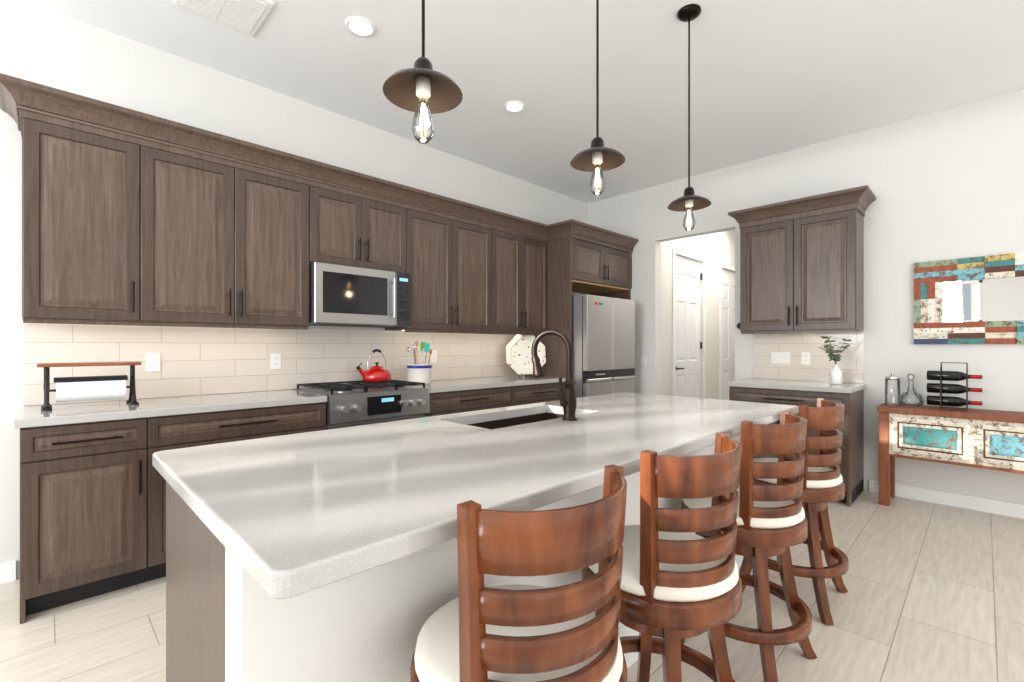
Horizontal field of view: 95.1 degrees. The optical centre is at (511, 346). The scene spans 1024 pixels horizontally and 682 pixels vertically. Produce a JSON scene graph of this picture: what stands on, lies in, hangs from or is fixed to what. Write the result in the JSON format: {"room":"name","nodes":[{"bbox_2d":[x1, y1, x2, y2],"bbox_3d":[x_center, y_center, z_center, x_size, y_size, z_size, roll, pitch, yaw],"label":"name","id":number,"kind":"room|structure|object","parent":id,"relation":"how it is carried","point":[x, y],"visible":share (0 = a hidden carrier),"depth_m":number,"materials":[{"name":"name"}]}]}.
{"room":"kitchen","nodes":[
{"label":"kitchen","id":0,"kind":"room"},
{"bbox_2d":[0,0,587,578],"bbox_3d":[-1.969,-0.305,3.224,8.440,3.080,0.120,0,0,-45],"label":"wall","id":1,"kind":"structure","parent":0,"point":[42,46],"depth_m":2.92,"materials":[{"name":"white paint"}]},
{"bbox_2d":[0,560,15,583],"bbox_3d":[-3.727,1.185,1.382,3.110,0.100,0.015,0,0,-45],"label":"baseboard","id":2,"kind":"structure","parent":1,"relation":"attached to","point":[7,571],"depth_m":2.45,"materials":[{"name":"white wood"}]},
{"bbox_2d":[24,323,524,405],"bbox_3d":[-1.232,0.093,3.865,3.870,0.454,0.010,0,0,-45],"label":"backsplash","id":3,"kind":"structure","parent":1,"relation":"attached to","point":[201,360],"depth_m":3.21,"materials":[{"name":"tile"}]},
{"bbox_2d":[146,353,159,371],"bbox_3d":[-2.210,0.100,2.885,0.072,0.115,0.007,0,0,-45],"label":"electrical outlet","id":4,"kind":"object","parent":3,"relation":"attached to","point":[152,362],"visible":1,"depth_m":2.88,"materials":[{"name":"white plastic"}]},
{"bbox_2d":[270,353,280,368],"bbox_3d":[-1.706,0.110,3.385,0.072,0.115,0.007,0,0,-45],"label":"electrical outlet","id":5,"kind":"object","parent":3,"relation":"attached to","point":[275,360],"visible":1,"depth_m":3.38,"materials":[{"name":"white plastic"}]},
{"bbox_2d":[430,350,436,362],"bbox_3d":[-0.727,0.095,4.357,0.072,0.115,0.007,0,0,-45],"label":"electrical outlet","id":6,"kind":"object","parent":3,"relation":"attached to","point":[433,357],"visible":0.98,"depth_m":4.35,"materials":[{"name":"white plastic"}]},
{"bbox_2d":[0,73,638,376],"bbox_3d":[-0.584,-0.013,3.995,5.144,2.496,0.734,0,0,-45],"label":"upper cabinet","id":7,"kind":"object","parent":1,"relation":"attached to","point":[130,217],"visible":1,"depth_m":2.91,"materials":[{"name":"brown wood"}]},
{"bbox_2d":[309,262,410,327],"bbox_3d":[-1.196,-0.364,3.574,0.758,0.423,0.465,0,0,-45],"label":"microwave","id":8,"kind":"object","parent":1,"relation":"attached to","point":[345,296],"visible":1,"depth_m":3.40,"materials":[{"name":"silver metal"}]},
{"bbox_2d":[0,490,1023,681],"bbox_3d":[1.992,1.265,1.719,12.300,0.060,8.200,0,0,-45],"label":"floor","id":9,"kind":"structure","parent":0,"point":[935,593],"depth_m":2.12,"materials":[{"name":"tile"}]},
{"bbox_2d":[20,417,151,623],"bbox_3d":[-2.229,0.799,2.442,0.450,0.872,0.619,0,0,-45],"label":"base cabinet","id":10,"kind":"object","parent":9,"relation":"on","point":[92,509],"depth_m":2.22,"materials":[{"name":"brown wood"}]},
{"bbox_2d":[13,390,326,428],"bbox_3d":[-1.905,0.341,2.754,1.390,0.040,0.632,0,0,-45],"label":"countertop","id":11,"kind":"structure","parent":10,"relation":"on","point":[58,414],"depth_m":2.53,"materials":[{"name":"stone"}]},
{"bbox_2d":[37,362,140,410],"bbox_3d":[-2.237,0.205,2.493,0.410,0.231,0.190,0,0,-45],"label":"paper towel holder","id":12,"kind":"object","parent":11,"relation":"on","point":[73,389],"visible":1,"depth_m":2.44,"materials":[{"name":"black metal"}]},
{"bbox_2d":[152,402,325,579],"bbox_3d":[-1.743,0.799,2.925,0.920,0.872,0.619,0,0,-45],"label":"base cabinet","id":13,"kind":"object","parent":9,"relation":"on","point":[169,432],"depth_m":2.58,"materials":[{"name":"brown wood"}]},
{"bbox_2d":[293,380,429,429],"bbox_3d":[-1.102,0.757,3.481,0.764,0.956,0.698,0,0,-45],"label":"gas range","id":14,"kind":"object","parent":9,"relation":"on","point":[357,403],"visible":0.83,"depth_m":3.27,"materials":[{"name":"silver metal"}]},
{"bbox_2d":[356,349,390,381],"bbox_3d":[-1.108,0.151,3.741,0.290,0.256,0.226,0,0,-45],"label":"kettle","id":15,"kind":"object","parent":14,"relation":"on","point":[376,373],"visible":1,"depth_m":3.68,"materials":[{"name":"red metal"}]},
{"bbox_2d":[166,436,743,681],"bbox_3d":[0.149,0.799,2.048,2.591,0.873,0.775,0,0,-45],"label":"kitchen island","id":16,"kind":"object","parent":9,"relation":"on","point":[219,628],"depth_m":1.05,"materials":[{"name":"white paint"}]},
{"bbox_2d":[152,392,798,607],"bbox_3d":[0.226,0.341,1.972,2.650,0.040,1.090,0,0,-45],"label":"island countertop","id":17,"kind":"structure","parent":16,"relation":"on","point":[301,515],"depth_m":1.19,"materials":[{"name":"white stone"}]},
{"bbox_2d":[531,329,576,420],"bbox_3d":[0.186,0.122,2.075,0.109,0.398,0.209,0,0,-45],"label":"island faucet","id":18,"kind":"object","parent":17,"relation":"on","point":[568,402],"visible":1,"depth_m":2.03,"materials":[{"name":"black metal"}]},
{"bbox_2d":[425,386,512,416],"bbox_3d":[-0.543,0.799,4.117,0.918,0.872,0.619,0,0,-45],"label":"base cabinet","id":19,"kind":"object","parent":9,"relation":"on","point":[445,403],"depth_m":3.87,"materials":[{"name":"brown wood"}]},
{"bbox_2d":[389,375,565,392],"bbox_3d":[-0.251,0.341,4.396,1.726,0.040,0.632,0,0,-45],"label":"countertop","id":20,"kind":"structure","parent":19,"relation":"on","point":[436,386],"depth_m":4.23,"materials":[{"name":"stone"}]},
{"bbox_2d":[406,341,431,384],"bbox_3d":[-0.772,0.138,3.906,0.206,0.366,0.206,0,0,-45],"label":"utensil crock","id":21,"kind":"object","parent":20,"relation":"on","point":[421,373],"visible":0.83,"depth_m":3.84,"materials":[{"name":"beige ceramic"}]},
{"bbox_2d":[506,335,545,376],"bbox_3d":[0.143,0.101,4.859,0.369,0.438,0.279,0,0,-45],"label":"decorative platter","id":22,"kind":"object","parent":20,"relation":"on","point":[518,355],"visible":0.81,"depth_m":4.85,"materials":[{"name":"white ceramic"}]},
{"bbox_2d":[410,464,626,681],"bbox_3d":[0.011,0.755,1.003,0.478,0.973,0.485,0,0,-45],"label":"bar stool","id":23,"kind":"object","parent":9,"relation":"on","point":[476,630],"visible":1,"depth_m":0.80,"materials":[{"name":"brown wood"}]},
{"bbox_2d":[513,382,564,405],"bbox_3d":[0.069,0.799,4.725,0.808,0.872,0.619,0,0,-45],"label":"base cabinet","id":24,"kind":"object","parent":9,"relation":"on","point":[535,393],"depth_m":4.45,"materials":[{"name":"brown wood"}]},
{"bbox_2d":[572,294,634,397],"bbox_3d":[0.793,0.359,5.272,0.910,1.752,0.808,0,0,-45],"label":"refrigerator","id":25,"kind":"object","parent":9,"relation":"on","point":[603,338],"visible":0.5,"depth_m":4.86,"materials":[{"name":"silver metal"}]},
{"bbox_2d":[581,432,741,681],"bbox_3d":[0.433,0.755,1.401,0.478,0.973,0.485,0,0,-45],"label":"bar stool","id":26,"kind":"object","parent":9,"relation":"on","point":[679,580],"visible":0.75,"depth_m":1.20,"materials":[{"name":"brown wood"}]},
{"bbox_2d":[680,411,816,681],"bbox_3d":[0.916,0.755,1.880,0.479,0.973,0.484,0,0,-45],"label":"bar stool","id":27,"kind":"object","parent":9,"relation":"on","point":[771,521],"visible":0.73,"depth_m":1.68,"materials":[{"name":"brown wood"}]},
{"bbox_2d":[739,398,848,624],"bbox_3d":[1.392,0.755,2.352,0.480,0.973,0.484,0,0,-45],"label":"bar stool","id":28,"kind":"object","parent":9,"relation":"on","point":[823,484],"visible":0.52,"depth_m":2.15,"materials":[{"name":"brown wood"}]},
{"bbox_2d":[729,386,863,506],"bbox_3d":[2.471,0.799,4.104,0.656,0.873,0.890,0,0,-45],"label":"base cabinet","id":29,"kind":"object","parent":9,"relation":"on","point":[851,464],"visible":0.35,"depth_m":3.79,"materials":[{"name":"brown"}]},
{"bbox_2d":[727,378,865,392],"bbox_3d":[2.478,0.341,4.112,0.632,0.040,0.920,0,0,-45],"label":"countertop","id":30,"kind":"structure","parent":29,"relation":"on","point":[817,386],"depth_m":3.92,"materials":[{"name":"stone"}]},
{"bbox_2d":[819,336,850,384],"bbox_3d":[2.677,0.117,3.901,0.270,0.407,0.249,0,0,-45],"label":"vase","id":31,"kind":"object","parent":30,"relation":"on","point":[835,374],"visible":1,"depth_m":3.90,"materials":[{"name":"white ceramic"}]},
{"bbox_2d":[877,403,1023,505],"bbox_3d":[3.513,0.853,3.236,0.360,0.765,1.534,0,0,-45],"label":"console table","id":32,"kind":"object","parent":9,"relation":"on","point":[984,439],"visible":1,"depth_m":3.38,"materials":[{"name":"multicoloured wood"}]},
{"bbox_2d":[884,374,900,405],"bbox_3d":[2.996,0.344,3.688,0.100,0.252,0.100,0,0,-45],"label":"glass canister","id":33,"kind":"object","parent":32,"relation":"on","point":[892,377],"visible":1,"depth_m":3.69,"materials":[{"name":"clear glass"}]},
{"bbox_2d":[900,374,923,405],"bbox_3d":[3.159,0.344,3.709,0.160,0.252,0.160,0,0,-45],"label":"decanter","id":34,"kind":"object","parent":32,"relation":"on","point":[916,393],"visible":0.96,"depth_m":3.72,"materials":[{"name":"clear glass"}]},
{"bbox_2d":[927,362,982,410],"bbox_3d":[3.285,0.296,3.482,0.157,0.348,0.300,0,0,-45],"label":"wine rack","id":35,"kind":"object","parent":32,"relation":"on","point":[941,388],"visible":0.98,"depth_m":3.48,"materials":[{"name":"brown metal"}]},
{"bbox_2d":[23,0,1023,203],"bbox_3d":[1.992,-1.895,1.719,12.300,0.100,8.200,0,0,-45],"label":"ceiling","id":36,"kind":"structure","parent":0,"point":[770,77],"depth_m":3.08,"materials":[{"name":"white paint"}]},
{"bbox_2d":[174,0,273,37],"bbox_3d":[-1.547,-1.836,2.515,0.380,0.016,0.380,0,0,-45],"label":"ceiling vent","id":37,"kind":"object","parent":36,"relation":"in","point":[246,17],"visible":1,"depth_m":2.56,"materials":[{"name":"white"}]},
{"bbox_2d":[345,16,375,36],"bbox_3d":[-0.875,-1.839,2.704,0.170,0.009,0.170,0,0,-45],"label":"recessed light","id":38,"kind":"object","parent":36,"relation":"in","point":[359,26],"visible":1,"depth_m":2.70,"materials":[{"name":"white plastic"}]},
{"bbox_2d":[383,0,462,143],"bbox_3d":[-0.257,-1.216,1.359,0.228,1.255,0.228,0,0,-45],"label":"pendant light","id":39,"kind":"object","parent":36,"relation":"hanging from","point":[422,86],"visible":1,"depth_m":1.37,"materials":[{"name":"brown metal"}]},
{"bbox_2d":[503,101,524,112],"bbox_3d":[0.019,-1.839,3.606,0.170,0.009,0.170,0,0,-45],"label":"recessed light","id":40,"kind":"object","parent":36,"relation":"in","point":[514,106],"visible":1,"depth_m":3.60,"materials":[{"name":"white plastic"}]},
{"bbox_2d":[570,0,624,195],"bbox_3d":[0.360,-1.239,1.972,0.228,1.210,0.228,0,0,-45],"label":"pendant light","id":41,"kind":"object","parent":36,"relation":"hanging from","point":[598,156],"visible":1,"depth_m":1.97,"materials":[{"name":"brown metal"}]},
{"bbox_2d":[667,4,710,230],"bbox_3d":[0.977,-1.239,2.585,0.228,1.210,0.228,0,0,-45],"label":"pendant light","id":42,"kind":"object","parent":36,"relation":"hanging from","point":[689,200],"visible":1,"depth_m":2.58,"materials":[{"name":"brown metal"}]},
{"bbox_2d":[660,230,734,398],"bbox_3d":[2.904,-0.305,6.775,3.480,3.080,0.191,0,0,-45],"label":"wall","id":43,"kind":"structure","parent":0,"point":[714,249],"depth_m":6.56,"materials":[{"name":"white paint"}]},
{"bbox_2d":[672,247,705,397],"bbox_3d":[2.334,0.003,6.185,0.970,2.465,0.105,0,0,-45],"label":"pantry door","id":44,"kind":"structure","parent":43,"relation":"in","point":[686,325],"depth_m":6.20,"materials":[{"name":"white wood"}]},
{"bbox_2d":[719,262,734,399],"bbox_3d":[3.374,0.003,7.238,0.970,2.465,0.076,0,0,-45],"label":"closet door","id":45,"kind":"structure","parent":43,"relation":"in","point":[726,326],"depth_m":7.14,"materials":[{"name":"white wood"}]},
{"bbox_2d":[588,89,1023,503],"bbox_3d":[3.745,-0.305,3.375,0.120,3.080,7.720,0,0,-45],"label":"wall","id":46,"kind":"structure","parent":0,"point":[947,184],"depth_m":3.85,"materials":[{"name":"white paint"}]},
{"bbox_2d":[641,356,645,365],"bbox_3d":[1.542,0.175,5.500,0.009,0.115,0.072,0,0,-45],"label":"light switch","id":47,"kind":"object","parent":46,"relation":"attached to","point":[643,360],"depth_m":5.49,"materials":[{"name":"white plastic"}]},
{"bbox_2d":[728,185,875,333],"bbox_3d":[2.557,-0.687,4.189,0.414,1.148,1.062,0,0,-45],"label":"upper cabinet","id":48,"kind":"object","parent":46,"relation":"attached to","point":[801,265],"visible":1,"depth_m":4.03,"materials":[{"name":"brown wood"}]},
{"bbox_2d":[753,330,863,382],"bbox_3d":[2.702,0.093,4.334,0.006,0.454,0.890,0,0,-45],"label":"backsplash","id":49,"kind":"structure","parent":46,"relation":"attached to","point":[850,364],"depth_m":4.31,"materials":[{"name":"tile"}]},
{"bbox_2d":[771,352,789,363],"bbox_3d":[2.559,0.113,4.466,0.009,0.115,0.164,0,0,-45],"label":"light switch","id":50,"kind":"object","parent":49,"relation":"attached to","point":[780,357],"visible":1,"depth_m":4.46,"materials":[{"name":"white plastic"}]},
{"bbox_2d":[801,352,809,364],"bbox_3d":[2.707,0.113,4.318,0.007,0.115,0.072,0,0,-45],"label":"outlet","id":51,"kind":"object","parent":49,"relation":"attached to","point":[805,358],"visible":1,"depth_m":4.32,"materials":[{"name":"white plastic"}]},
{"bbox_2d":[869,479,1023,518],"bbox_3d":[4.299,1.185,2.720,0.015,0.100,5.770,0,0,-45],"label":"baseboard","id":52,"kind":"structure","parent":46,"relation":"attached to","point":[1006,508],"depth_m":3.60,"materials":[{"name":"white wood"}]},
{"bbox_2d":[914,252,1023,343],"bbox_3d":[3.562,-0.342,3.447,0.030,0.654,0.920,0,0,-45],"label":"mirror","id":53,"kind":"object","parent":46,"relation":"attached to","point":[979,297],"visible":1,"depth_m":3.54,"materials":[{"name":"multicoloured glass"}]}
]}

